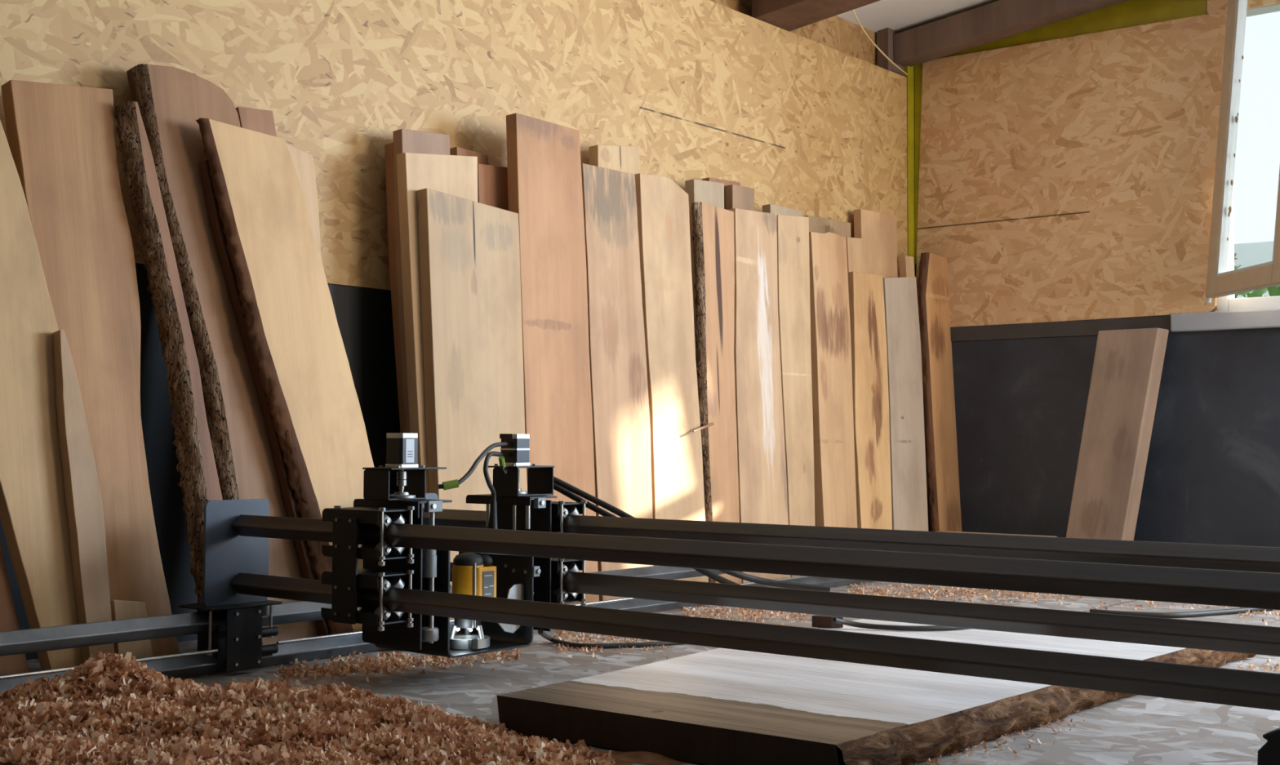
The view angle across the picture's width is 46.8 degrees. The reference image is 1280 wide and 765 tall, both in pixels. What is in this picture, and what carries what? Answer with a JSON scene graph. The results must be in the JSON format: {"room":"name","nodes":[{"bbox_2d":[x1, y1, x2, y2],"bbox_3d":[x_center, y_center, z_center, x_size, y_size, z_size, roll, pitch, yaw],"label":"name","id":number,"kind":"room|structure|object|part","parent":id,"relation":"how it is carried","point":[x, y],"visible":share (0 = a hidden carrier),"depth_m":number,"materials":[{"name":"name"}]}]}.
{"room":"woodworking shop","nodes":[
{"label":"woodworking shop","id":0,"kind":"room"},
{"bbox_2d":[0,0,907,659],"bbox_3d":[-1.637,-0.497,3.993,0.120,2.458,9.480,-2,-3,39],"label":"wall","id":1,"kind":"structure","parent":0,"point":[703,89],"depth_m":5.07,"materials":[{"name":"beige wood"}]},
{"bbox_2d":[877,27,904,75],"bbox_3d":[1.343,-1.713,7.676,0.060,0.600,0.330,-2,-3,39],"label":"trim","id":2,"kind":"structure","parent":1,"relation":"attached to","point":[885,36],"depth_m":7.55,"materials":[{"name":"brown wood"}]},
{"bbox_2d":[26,581,1279,764],"bbox_3d":[2.013,0.679,1.037,9.620,0.100,9.795,-2,-3,39],"label":"floor","id":3,"kind":"structure","parent":0,"point":[1135,729],"depth_m":3.40,"materials":[{"name":"grey concrete"}]},
{"bbox_2d":[0,541,29,675],"bbox_3d":[-1.503,0.515,3.405,0.112,0.395,0.174,-2,-3,39],"label":"wood board","id":4,"kind":"object","parent":3,"relation":"on","point":[12,664],"visible":0.53,"depth_m":3.42,"materials":[{"name":"brown wood"}]},
{"bbox_2d":[0,120,82,670],"bbox_3d":[-1.459,-0.058,3.534,0.425,1.554,0.209,1,-2,-9],"label":"wood slab","id":5,"kind":"object","parent":3,"relation":"on","point":[33,517],"visible":0.59,"depth_m":3.50,"materials":[{"name":"beige wood"}]},
{"bbox_2d":[53,329,114,664],"bbox_3d":[-1.330,0.294,3.540,0.194,0.847,0.080,-2,-3,38],"label":"tapered offcut","id":6,"kind":"object","parent":3,"relation":"on","point":[84,506],"visible":0.8,"depth_m":3.53,"materials":[{"name":"brown wood"}]},
{"bbox_2d":[0,80,179,656],"bbox_3d":[-1.384,-0.029,3.740,0.379,1.515,0.296,-1,-3,30],"label":"wood slab","id":7,"kind":"object","parent":3,"relation":"on","point":[61,138],"visible":0.58,"depth_m":3.75,"materials":[{"name":"beige wood"}]},
{"bbox_2d":[110,600,152,658],"bbox_3d":[-1.238,0.622,3.607,0.052,0.192,0.104,-2,-3,39],"label":"block","id":8,"kind":"object","parent":3,"relation":"on","point":[120,609],"visible":0.39,"depth_m":3.59,"materials":[{"name":"beige wood"}]},
{"bbox_2d":[126,66,195,106],"bbox_3d":[-1.177,-0.073,4.149,0.498,1.633,0.214,0,-2,4],"label":"wood slab","id":9,"kind":"object","parent":3,"relation":"on","point":[130,73],"visible":0.04,"depth_m":4.11,"materials":[{"name":"brown wood"}]},
{"bbox_2d":[114,101,222,612],"bbox_3d":[-1.197,-0.003,3.874,0.402,1.482,0.112,0,-2,10],"label":"bark slab","id":10,"kind":"object","parent":3,"relation":"on","point":[199,483],"visible":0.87,"depth_m":3.88,"materials":[{"name":"brown wood"}]},
{"bbox_2d":[130,63,320,645],"bbox_3d":[-1.112,-0.067,4.120,0.560,1.624,0.293,0,-2,6],"label":"wood board","id":11,"kind":"object","parent":3,"relation":"on","point":[171,100],"visible":0.39,"depth_m":4.06,"materials":[{"name":"brown wood"}]},
{"bbox_2d":[235,106,276,137],"bbox_3d":[-1.037,-0.034,4.346,0.321,1.565,0.122,0,-2,9],"label":"wood board","id":12,"kind":"object","parent":3,"relation":"on","point":[262,121],"visible":0.07,"depth_m":4.38,"materials":[{"name":"beige wood"}]},
{"bbox_2d":[198,160,330,635],"bbox_3d":[-0.976,0.043,4.166,0.519,1.399,0.175,1,-2,-8],"label":"wood slab","id":13,"kind":"object","parent":3,"relation":"on","point":[291,501],"visible":0.17,"depth_m":4.08,"materials":[{"name":"brown wood"}]},
{"bbox_2d":[195,117,373,634],"bbox_3d":[-0.965,0.011,4.179,0.563,1.467,0.222,1,-2,-10],"label":"wood slab","id":14,"kind":"object","parent":3,"relation":"on","point":[300,354],"visible":0.78,"depth_m":4.15,"materials":[{"name":"beige wood"}]},
{"bbox_2d":[286,143,321,259],"bbox_3d":[-0.885,0.019,4.367,0.400,1.464,0.116,0,-2,9],"label":"wood slab","id":15,"kind":"object","parent":3,"relation":"on","point":[303,162],"visible":0.16,"depth_m":4.41,"materials":[{"name":"beige wood"}]},
{"bbox_2d":[0,651,632,764],"bbox_3d":[-0.654,0.618,2.856,1.493,0.144,1.164,-2,-3,39],"label":"pile","id":16,"kind":"object","parent":3,"relation":"on","point":[110,709],"visible":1,"depth_m":2.65,"materials":[{"name":"brown wood"}]},
{"bbox_2d":[384,142,405,432],"bbox_3d":[-0.709,-0.016,4.852,0.128,1.568,0.247,-2,-3,39],"label":"wood board","id":17,"kind":"object","parent":3,"relation":"on","point":[388,148],"visible":0.16,"depth_m":4.79,"materials":[{"name":"brown wood"}]},
{"bbox_2d":[273,647,522,686],"bbox_3d":[-0.593,0.721,3.854,0.728,0.018,0.611,1,-2,-18],"label":"wood shavings","id":18,"kind":"object","parent":3,"relation":"on","point":[382,663],"visible":0.92,"depth_m":3.79,"materials":[{"name":"brown wood"}]},
{"bbox_2d":[392,128,449,432],"bbox_3d":[-0.681,-0.032,4.811,0.131,1.596,0.231,-2,-3,39],"label":"wood board","id":19,"kind":"object","parent":3,"relation":"on","point":[405,140],"visible":0.21,"depth_m":4.77,"materials":[{"name":"brown wood"}]},
{"bbox_2d":[0,565,871,693],"bbox_3d":[-0.397,0.674,4.461,0.053,0.154,5.450,-2,-3,39],"label":"rail","id":20,"kind":"object","parent":3,"relation":"on","point":[86,634],"visible":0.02,"depth_m":3.62,"materials":[{"name":"metal"}]},
{"bbox_3d":[-0.586,0.614,4.230,0.053,0.053,4.850,-2,-3,39],"label":"rail","id":21,"kind":"part","parent":20,"relation":"part of","materials":[{"name":"metal"}]},
{"bbox_2d":[396,152,477,493],"bbox_3d":[-0.631,0.002,4.787,0.128,1.528,0.322,-2,-3,39],"label":"wood board","id":22,"kind":"object","parent":3,"relation":"on","point":[456,175],"visible":0.34,"depth_m":4.70,"materials":[{"name":"beige wood"}]},
{"bbox_2d":[449,146,488,164],"bbox_3d":[-0.564,-0.013,5.025,0.121,1.575,0.171,-2,-3,39],"label":"wood board","id":23,"kind":"object","parent":3,"relation":"on","point":[482,158],"visible":0.09,"depth_m":5.07,"materials":[{"name":"brown wood"}]},
{"bbox_2d":[417,187,527,619],"bbox_3d":[-0.534,0.078,4.822,0.122,1.378,0.422,-2,-3,39],"label":"wood board","id":24,"kind":"object","parent":3,"relation":"on","point":[470,276],"visible":0.77,"depth_m":4.78,"materials":[{"name":"beige wood"}]},
{"bbox_2d":[477,164,508,210],"bbox_3d":[-0.483,0.012,5.045,0.124,1.528,0.178,-2,-3,39],"label":"wood board","id":25,"kind":"object","parent":3,"relation":"on","point":[492,180],"visible":0.07,"depth_m":5.07,"materials":[{"name":"brown wood"}]},
{"bbox_2d":[506,112,599,604],"bbox_3d":[-0.302,-0.067,5.128,0.143,1.696,0.344,-2,-3,39],"label":"wood board","id":26,"kind":"object","parent":3,"relation":"on","point":[544,162],"visible":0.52,"depth_m":5.12,"materials":[{"name":"beige wood"}]},
{"bbox_2d":[537,628,682,648],"bbox_3d":[-0.138,0.690,4.128,0.357,0.108,0.788,-2,-3,39],"label":"cable","id":27,"kind":"object","parent":3,"relation":"on","point":[540,632],"visible":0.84,"depth_m":4.15,"materials":[{"name":"black plastic"}]},
{"bbox_2d":[588,144,639,173],"bbox_3d":[-0.075,-0.060,5.561,0.140,1.716,0.282,-2,-3,39],"label":"wood board","id":28,"kind":"object","parent":3,"relation":"on","point":[617,157],"visible":0.13,"depth_m":5.61,"materials":[{"name":"beige wood"}]},
{"bbox_2d":[581,163,653,600],"bbox_3d":[-0.089,0.000,5.457,0.134,1.588,0.334,-2,-3,39],"label":"wood board","id":29,"kind":"object","parent":3,"relation":"on","point":[621,427],"visible":0.69,"depth_m":5.44,"materials":[{"name":"beige wood"}]},
{"bbox_2d":[611,749,689,764],"bbox_3d":[0.022,0.683,2.724,0.169,0.009,0.130,-2,-3,39],"label":"heap","id":30,"kind":"object","parent":3,"relation":"on","point":[637,757],"visible":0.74,"depth_m":2.69,"materials":[{"name":"brown wood"}]},
{"bbox_2d":[634,173,708,582],"bbox_3d":[0.117,0.002,5.710,0.134,1.605,0.328,-2,-3,39],"label":"wood board","id":31,"kind":"object","parent":3,"relation":"on","point":[662,205],"visible":0.7,"depth_m":5.69,"materials":[{"name":"beige wood"}]},
{"bbox_2d":[692,422,714,431],"bbox_3d":[0.245,0.174,5.766,0.012,0.040,0.132,-2,-3,39],"label":"wood splinter","id":32,"kind":"object","parent":31,"relation":"attached to","point":[712,423],"visible":1,"depth_m":5.77,"materials":[{"name":"beige wood"}]},
{"bbox_2d":[553,604,813,659],"bbox_3d":[0.178,0.761,4.744,0.878,0.014,1.702,-2,-3,39],"label":"wood shavings","id":33,"kind":"object","parent":3,"relation":"on","point":[758,611],"visible":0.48,"depth_m":4.77,"materials":[{"name":"brown wood"}]},
{"bbox_2d":[684,178,724,362],"bbox_3d":[0.288,-0.007,6.002,0.136,1.649,0.240,-2,-3,39],"label":"wood board","id":34,"kind":"object","parent":3,"relation":"on","point":[710,193],"visible":0.2,"depth_m":6.00,"materials":[{"name":"beige wood"}]},
{"bbox_2d":[691,201,742,583],"bbox_3d":[0.312,0.048,5.947,0.131,1.535,0.273,-2,-3,39],"label":"wood board","id":35,"kind":"object","parent":3,"relation":"on","point":[713,226],"visible":0.84,"depth_m":5.92,"materials":[{"name":"brown wood"}]},
{"bbox_2d":[702,177,740,208],"bbox_3d":[0.361,-0.018,6.168,0.132,1.683,0.275,-2,-3,39],"label":"wood board","id":36,"kind":"object","parent":3,"relation":"on","point":[708,179],"visible":0.12,"depth_m":6.22,"materials":[{"name":"beige wood"}]},
{"bbox_2d":[177,493,1279,711],"bbox_3d":[0.262,0.486,3.037,2.977,0.430,0.805,-2,-3,39],"label":"gantry","id":37,"kind":"object","parent":3,"relation":"on","point":[237,580],"visible":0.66,"depth_m":2.89,"materials":[{"name":"black metal"}]},
{"bbox_2d":[0,648,217,679],"bbox_3d":[-1.495,0.630,3.044,0.009,0.009,1.465,-2,-3,39],"label":"rod","id":38,"kind":"object","parent":37,"relation":"attached to","point":[213,651],"visible":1,"depth_m":3.44,"materials":[{"name":"metal"}]},
{"bbox_3d":[-1.071,0.622,3.667,0.080,0.120,0.004,-2,-3,39],"label":"plate","id":39,"kind":"part","parent":37,"relation":"part of","materials":[{"name":"black metal"}]},
{"bbox_3d":[-1.050,0.610,3.614,0.012,0.109,0.014,2,-3,-36],"label":"clamp rod","id":40,"kind":"part","parent":37,"relation":"part of","materials":[{"name":"metal"}]},
{"bbox_3d":[-1.062,0.636,3.730,0.006,0.153,0.105,-2,-3,39],"label":"plate","id":41,"kind":"part","parent":37,"relation":"part of","materials":[{"name":"black metal"}]},
{"bbox_3d":[-1.024,0.555,3.705,0.137,0.006,0.220,-2,-3,39],"label":"plate","id":42,"kind":"part","parent":37,"relation":"part of","materials":[{"name":"black metal"}]},
{"bbox_3d":[-1.010,0.425,3.709,0.009,0.262,0.190,-2,-3,39],"label":"plate","id":43,"kind":"part","parent":37,"relation":"part of","materials":[{"name":"grey metal"}]},
{"bbox_3d":[-0.980,0.633,3.663,0.006,0.153,0.105,-2,-3,39],"label":"plate","id":44,"kind":"part","parent":37,"relation":"part of","materials":[{"name":"black metal"}]},
{"bbox_3d":[-0.936,0.604,3.754,0.012,0.084,0.014,2,-3,-36],"label":"clamp rod","id":45,"kind":"part","parent":37,"relation":"part of","materials":[{"name":"metal"}]},
{"bbox_3d":[-0.641,0.444,4.162,0.009,0.262,0.190,-2,-3,39],"label":"plate","id":46,"kind":"part","parent":37,"relation":"part of","materials":[{"name":"black metal"}]},
{"bbox_2d":[320,432,586,657],"bbox_3d":[-0.467,0.389,3.643,0.295,0.528,0.707,-2,-3,39],"label":"carriage","id":47,"kind":"object","parent":37,"relation":"on","point":[385,566],"visible":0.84,"depth_m":3.47,"materials":[{"name":"metal"}]},
{"bbox_3d":[-0.670,0.426,3.363,0.083,0.240,0.006,-2,-3,39],"label":"tie plate","id":48,"kind":"part","parent":47,"relation":"part of","materials":[{"name":"black metal"}]},
{"bbox_3d":[-0.580,0.448,3.465,0.203,0.336,0.005,-2,-3,39],"label":"plate","id":49,"kind":"part","parent":47,"relation":"part of","materials":[{"name":"black metal"}]},
{"bbox_3d":[-0.559,0.161,3.476,0.057,0.060,0.057,-2,-3,39],"label":"motor","id":50,"kind":"part","parent":47,"relation":"part of","materials":[{"name":"black metal"}]},
{"bbox_3d":[-0.564,0.296,3.511,0.228,0.038,0.107,-2,-3,39],"label":"plate","id":51,"kind":"part","parent":47,"relation":"part of","materials":[{"name":"black metal"}]},
{"bbox_3d":[-0.556,0.238,3.503,0.102,0.075,0.174,-2,-3,39],"label":"mount plate","id":52,"kind":"part","parent":47,"relation":"part of","materials":[{"name":"black metal"}]},
{"bbox_3d":[-0.537,0.160,3.457,0.001,0.055,0.026,-2,-3,39],"label":"label plate","id":53,"kind":"part","parent":47,"relation":"part of","materials":[{"name":"grey"}]},
{"bbox_3d":[-0.484,0.443,3.444,0.012,0.325,0.012,-2,-3,39],"label":"guide rod","id":54,"kind":"part","parent":47,"relation":"part of","materials":[{"name":"metal"}]},
{"bbox_2d":[449,552,496,649],"bbox_3d":[-0.418,0.531,3.621,0.112,0.227,0.111,-2,-3,39],"label":"router","id":55,"kind":"object","parent":47,"relation":"attached to","point":[473,573],"visible":0.84,"depth_m":3.59,"materials":[{"name":"yellow plastic"}]},
{"bbox_3d":[-0.455,0.607,3.600,0.019,0.034,0.012,1,-3,-27],"label":"post","id":56,"kind":"part","parent":55,"relation":"part of","materials":[{"name":"metal"}]},
{"bbox_3d":[-0.426,0.609,3.655,0.012,0.034,0.019,1,-2,-8],"label":"post","id":57,"kind":"part","parent":55,"relation":"part of","materials":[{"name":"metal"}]},
{"bbox_3d":[-0.399,0.513,3.568,0.009,0.155,0.009,-2,-3,39],"label":"depth rod","id":58,"kind":"part","parent":55,"relation":"part of","materials":[{"name":"metal"}]},
{"bbox_3d":[-0.387,0.607,3.600,0.019,0.034,0.013,-2,-3,39],"label":"post","id":59,"kind":"part","parent":55,"relation":"part of","materials":[{"name":"metal"}]},
{"bbox_3d":[-0.381,0.440,3.641,0.038,0.032,0.038,-2,-3,39],"label":"switch knob","id":60,"kind":"part","parent":55,"relation":"part of","materials":[{"name":"black plastic"}]},
{"bbox_3d":[-0.370,0.501,3.610,0.002,0.082,0.038,-2,-3,39],"label":"label plate","id":61,"kind":"part","parent":55,"relation":"part of","materials":[{"name":"grey"}]},
{"bbox_2d":[484,574,493,595],"bbox_3d":[-0.368,0.493,3.611,0.001,0.048,0.032,-2,-3,39],"label":"print","id":62,"kind":"object","parent":55,"relation":"attached to","point":[488,579],"depth_m":3.61,"materials":[{"name":"grey"}]},
{"bbox_2d":[478,451,503,554],"bbox_3d":[-0.365,0.298,3.681,0.040,0.254,0.139,-1,-2,21],"label":"cable","id":63,"kind":"object","parent":55,"relation":"attached to","point":[492,523],"visible":0.86,"depth_m":3.65,"materials":[{"name":"black plastic"}]},
{"bbox_2d":[438,441,508,489],"bbox_3d":[-0.392,0.203,3.623,0.050,0.116,0.273,-1,-3,31],"label":"cable","id":64,"kind":"object","parent":47,"relation":"attached to","point":[451,484],"visible":1,"depth_m":3.56,"materials":[{"name":"black plastic"}]},
{"bbox_3d":[-0.388,0.331,3.787,0.012,0.075,0.012,-2,-3,39],"label":"guide rod","id":65,"kind":"part","parent":47,"relation":"part of","materials":[{"name":"metal"}]},
{"bbox_2d":[498,456,507,474],"bbox_3d":[-0.338,0.205,3.674,0.014,0.045,0.055,0,-2,11],"label":"connector","id":66,"kind":"object","parent":47,"relation":"attached to","point":[501,459],"visible":1,"depth_m":3.66,"materials":[{"name":"green plastic"}]},
{"bbox_3d":[-0.309,0.562,3.681,0.004,0.121,0.130,-2,-3,39],"label":"guard plate","id":67,"kind":"part","parent":47,"relation":"part of","materials":[{"name":"metal"}]},
{"bbox_3d":[-0.331,0.300,3.796,0.228,0.022,0.100,-2,-3,39],"label":"plate","id":68,"kind":"part","parent":47,"relation":"part of","materials":[{"name":"black metal"}]},
{"bbox_3d":[-0.319,0.174,3.782,0.057,0.060,0.057,-2,-3,39],"label":"motor","id":69,"kind":"part","parent":47,"relation":"part of","materials":[{"name":"black metal"}]},
{"bbox_3d":[-0.302,0.250,3.773,0.102,0.075,0.140,-2,-3,39],"label":"mount plate","id":70,"kind":"part","parent":47,"relation":"part of","materials":[{"name":"black metal"}]},
{"bbox_3d":[-0.304,0.465,3.803,0.203,0.330,0.005,-2,-3,39],"label":"plate","id":71,"kind":"part","parent":47,"relation":"part of","materials":[{"name":"black metal"}]},
{"bbox_3d":[-0.280,0.328,3.699,0.012,0.075,0.012,-2,-3,39],"label":"guide rod","id":72,"kind":"part","parent":47,"relation":"part of","materials":[{"name":"metal"}]},
{"bbox_2d":[553,483,739,584],"bbox_3d":[0.125,0.424,3.851,0.752,0.326,0.118,0,-2,7],"label":"cable","id":73,"kind":"object","parent":47,"relation":"attached to","point":[564,491],"visible":0.39,"depth_m":3.87,"materials":[{"name":"black plastic"}]},
{"bbox_2d":[553,475,830,591],"bbox_3d":[0.114,0.391,3.838,0.752,0.305,0.118,0,-2,7],"label":"cable","id":74,"kind":"object","parent":47,"relation":"attached to","point":[557,481],"visible":0.62,"depth_m":3.83,"materials":[{"name":"black plastic"}]},
{"bbox_2d":[276,575,813,644],"bbox_3d":[-0.016,0.707,4.855,0.009,0.009,2.855,-2,-3,39],"label":"rod","id":75,"kind":"object","parent":37,"relation":"attached to","point":[343,634],"visible":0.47,"depth_m":3.95,"materials":[{"name":"metal"}]},
{"bbox_2d":[724,184,754,210],"bbox_3d":[0.433,-0.004,6.176,0.131,1.656,0.226,-2,-3,39],"label":"wood board","id":76,"kind":"object","parent":3,"relation":"on","point":[739,197],"visible":0.1,"depth_m":6.22,"materials":[{"name":"brown wood"}]},
{"bbox_2d":[728,208,791,583],"bbox_3d":[0.483,0.048,6.156,0.131,1.553,0.367,-2,-3,39],"label":"wood board","id":77,"kind":"object","parent":3,"relation":"on","point":[761,448],"visible":0.62,"depth_m":6.14,"materials":[{"name":"beige wood"}]},
{"bbox_2d":[762,204,802,216],"bbox_3d":[0.637,0.032,6.426,0.132,1.605,0.317,-2,-3,39],"label":"wood board","id":78,"kind":"object","parent":3,"relation":"on","point":[769,208],"visible":0.07,"depth_m":6.46,"materials":[{"name":"beige wood"}]},
{"bbox_2d":[776,214,815,577],"bbox_3d":[0.674,0.049,6.391,0.132,1.570,0.268,-2,-3,39],"label":"wood board","id":79,"kind":"object","parent":3,"relation":"on","point":[793,231],"visible":0.62,"depth_m":6.37,"materials":[{"name":"beige wood"}]},
{"bbox_2d":[804,215,850,521],"bbox_3d":[0.887,0.043,6.804,0.124,1.615,0.413,-2,-3,39],"label":"wood board","id":80,"kind":"object","parent":3,"relation":"on","point":[816,224],"visible":0.11,"depth_m":6.86,"materials":[{"name":"brown wood"}]},
{"bbox_2d":[808,231,857,528],"bbox_3d":[0.859,0.083,6.615,0.130,1.521,0.304,-2,-3,39],"label":"wood board","id":81,"kind":"object","parent":3,"relation":"on","point":[834,468],"visible":0.77,"depth_m":6.58,"materials":[{"name":"beige wood"}]},
{"bbox_2d":[845,236,862,272],"bbox_3d":[1.004,0.085,6.867,0.124,1.538,0.188,-2,-3,39],"label":"wood board","id":82,"kind":"object","parent":3,"relation":"on","point":[854,245],"visible":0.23,"depth_m":6.92,"materials":[{"name":"brown wood"}]},
{"bbox_2d":[847,271,892,529],"bbox_3d":[1.059,0.171,6.851,0.121,1.366,0.321,-2,-3,39],"label":"wood board","id":83,"kind":"object","parent":3,"relation":"on","point":[866,295],"visible":0.76,"depth_m":6.83,"materials":[{"name":"beige wood"}]},
{"bbox_2d":[853,208,897,278],"bbox_3d":[1.169,0.014,7.160,0.135,1.703,0.394,-2,-3,39],"label":"wood board","id":84,"kind":"object","parent":3,"relation":"on","point":[877,231],"visible":0.21,"depth_m":7.20,"materials":[{"name":"brown wood"}]},
{"bbox_2d":[497,618,1256,764],"bbox_3d":[0.633,0.684,3.510,0.997,0.068,2.024,-2,-3,39],"label":"slab","id":85,"kind":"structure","parent":3,"relation":"on","point":[718,706],"depth_m":2.91,"materials":[{"name":"beige wood"}]},
{"bbox_2d":[812,614,843,627],"bbox_3d":[0.514,0.654,4.052,0.083,0.031,0.028,-1,-2,21],"label":"wood block","id":86,"kind":"object","parent":85,"relation":"on","point":[818,620],"visible":0.87,"depth_m":4.04,"materials":[{"name":"brown wood"}]},
{"bbox_2d":[832,617,966,631],"bbox_3d":[0.862,0.654,4.074,0.705,0.036,0.136,1,-2,-23],"label":"cable","id":87,"kind":"object","parent":85,"relation":"on","point":[885,627],"visible":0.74,"depth_m":3.99,"materials":[{"name":"black plastic"}]},
{"bbox_2d":[883,276,928,531],"bbox_3d":[1.258,0.170,7.096,0.122,1.389,0.362,-2,-3,39],"label":"wood board","id":88,"kind":"object","parent":3,"relation":"on","point":[904,371],"visible":0.71,"depth_m":7.08,"materials":[{"name":"beige wood"}]},
{"bbox_2d":[898,255,915,277],"bbox_3d":[1.339,0.121,7.277,0.122,1.500,0.119,-2,-3,39],"label":"wood board","id":89,"kind":"object","parent":3,"relation":"on","point":[906,263],"visible":0.14,"depth_m":7.31,"materials":[{"name":"brown wood"}]},
{"bbox_2d":[916,252,961,531],"bbox_3d":[1.503,0.115,7.408,0.134,1.525,0.336,-2,-3,39],"label":"wood board","id":90,"kind":"object","parent":3,"relation":"on","point":[932,290],"visible":0.81,"depth_m":7.36,"materials":[{"name":"brown wood"}]},
{"bbox_2d":[846,581,1082,606],"bbox_3d":[1.247,0.805,5.761,0.928,0.014,1.499,0,-2,17],"label":"wood shavings","id":91,"kind":"object","parent":3,"relation":"on","point":[923,589],"visible":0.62,"depth_m":5.63,"materials":[{"name":"brown wood"}]},
{"bbox_2d":[909,708,1084,764],"bbox_3d":[0.729,0.696,3.045,0.378,0.014,1.490,-2,-3,39],"label":"wood shavings","id":92,"kind":"object","parent":3,"relation":"on","point":[929,761],"visible":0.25,"depth_m":2.80,"materials":[{"name":"brown wood"}]},
{"bbox_2d":[938,530,1057,537],"bbox_3d":[1.656,0.785,6.959,0.597,0.146,0.120,-2,-3,39],"label":"plank","id":93,"kind":"object","parent":3,"relation":"on","point":[939,531],"visible":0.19,"depth_m":6.94,"materials":[{"name":"brown wood"}]},
{"bbox_2d":[1066,328,1168,540],"bbox_3d":[2.163,0.305,6.745,0.413,1.092,0.267,-2,-3,39],"label":"wooden plank","id":94,"kind":"object","parent":3,"relation":"on","point":[1128,363],"visible":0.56,"depth_m":6.69,"materials":[{"name":"brown wood"}]},
{"bbox_2d":[1089,607,1271,617],"bbox_3d":[1.959,0.777,5.048,0.876,0.018,0.178,1,-2,-17],"label":"cable","id":95,"kind":"object","parent":3,"relation":"on","point":[1234,611],"visible":0.77,"depth_m":4.94,"materials":[{"name":"black plastic"}]},
{"bbox_2d":[1088,597,1279,671],"bbox_3d":[1.746,0.765,4.712,0.784,0.014,1.996,-1,-3,27],"label":"wood shavings","id":96,"kind":"object","parent":3,"relation":"on","point":[1240,615],"visible":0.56,"depth_m":5.00,"materials":[{"name":"brown wood"}]},
{"bbox_2d":[1257,727,1279,764],"bbox_3d":[1.013,0.606,2.312,0.081,0.132,0.050,-2,-3,39],"label":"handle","id":97,"kind":"object","parent":3,"relation":"on","point":[1268,753],"visible":1,"depth_m":2.31,"materials":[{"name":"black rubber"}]},
{"bbox_2d":[709,0,877,66],"bbox_3d":[-1.759,-1.918,4.036,0.100,0.500,9.300,-2,-3,39],"label":"wall","id":98,"kind":"structure","parent":0,"point":[837,33],"depth_m":7.31,"materials":[{"name":"beige wood"}]},
{"bbox_2d":[836,0,999,32],"bbox_3d":[2.057,-2.617,1.206,9.820,1.189,9.895,-2,-3,39],"label":"ceiling","id":99,"kind":"structure","parent":0,"point":[900,15],"depth_m":7.33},
{"bbox_2d":[751,0,879,31],"bbox_3d":[4.167,-2.360,3.802,9.240,1.290,0.280,-2,-3,39],"label":"beam","id":100,"kind":"structure","parent":99,"relation":"attached to","point":[787,15],"depth_m":6.55,"materials":[{"name":"brown wood"}]},
{"bbox_2d":[852,9,907,75],"bbox_3d":[1.154,-1.687,7.133,0.044,0.223,1.058,-1,-3,27],"label":"hanging wire","id":101,"kind":"object","parent":100,"relation":"hanging from","point":[853,11],"visible":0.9,"depth_m":7.01,"materials":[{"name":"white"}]},
{"bbox_2d":[893,0,1128,66],"bbox_3d":[4.921,-2.339,4.726,9.240,1.207,0.145,-2,-3,39],"label":"beam","id":102,"kind":"structure","parent":99,"relation":"attached to","point":[999,20],"depth_m":7.28,"materials":[{"name":"brown wood"}]},
{"bbox_2d":[904,0,1207,279],"bbox_3d":[5.000,-1.414,4.790,9.240,2.400,0.175,-2,-3,39],"label":"metal frame","id":103,"kind":"structure","parent":0,"point":[1130,13],"depth_m":7.24,"materials":[{"name":"yellow metal"}]},
{"bbox_2d":[915,0,1279,546],"bbox_3d":[5.027,-1.013,4.793,9.220,3.600,0.120,-2,-3,39],"label":"wall","id":104,"kind":"structure","parent":0,"point":[1069,178],"depth_m":7.07,"materials":[{"name":"brown wood"}]},
{"bbox_2d":[950,315,1172,342],"bbox_3d":[1.964,-0.252,7.258,1.325,0.073,0.126,-2,-3,39],"label":"trim","id":105,"kind":"structure","parent":104,"relation":"attached to","point":[1082,327],"depth_m":7.15,"materials":[{"name":"black wood"}]},
{"bbox_2d":[1170,308,1279,332],"bbox_3d":[5.542,-0.357,4.351,7.893,0.082,0.190,-2,-3,39],"label":"trim","id":106,"kind":"structure","parent":104,"relation":"attached to","point":[1270,317],"depth_m":6.61,"materials":[{"name":"white wood"}]},
{"bbox_2d":[1205,0,1279,311],"bbox_3d":[2.686,-1.067,6.374,0.620,1.476,0.636,-2,-3,39],"label":"window","id":107,"kind":"structure","parent":104,"relation":"in","point":[1223,281],"depth_m":6.56,"materials":[{"name":"grey wood"}]},
{"bbox_3d":[21.185,2.133,25.913,60.000,0.100,52.955,-2,-3,39],"label":"ground","id":108,"kind":"structure","parent":0,"visible":0},
{"bbox_2d":[1234,246,1266,297],"bbox_3d":[4.019,-0.014,11.153,1.552,2.900,1.595,-2,-3,39],"label":"tree","id":109,"kind":"object","parent":108,"relation":"on","point":[1256,293],"visible":0.02,"depth_m":10.86,"materials":[{"name":"green plant"}]},
{"bbox_2d":[1234,240,1273,297],"bbox_3d":[8.637,0.024,12.968,15.000,3.000,0.200,-2,-3,39],"label":"wall","id":110,"kind":"structure","parent":108,"relation":"on","point":[1250,254],"depth_m":14.91,"materials":[{"name":"grey paint"}]},
{"bbox_2d":[1260,260,1279,296],"bbox_3d":[5.910,-0.272,11.979,1.817,3.494,1.826,-2,-3,39],"label":"tree","id":111,"kind":"object","parent":108,"relation":"on","point":[1273,291],"visible":0.08,"depth_m":12.28,"materials":[{"name":"green plant"}]}
]}

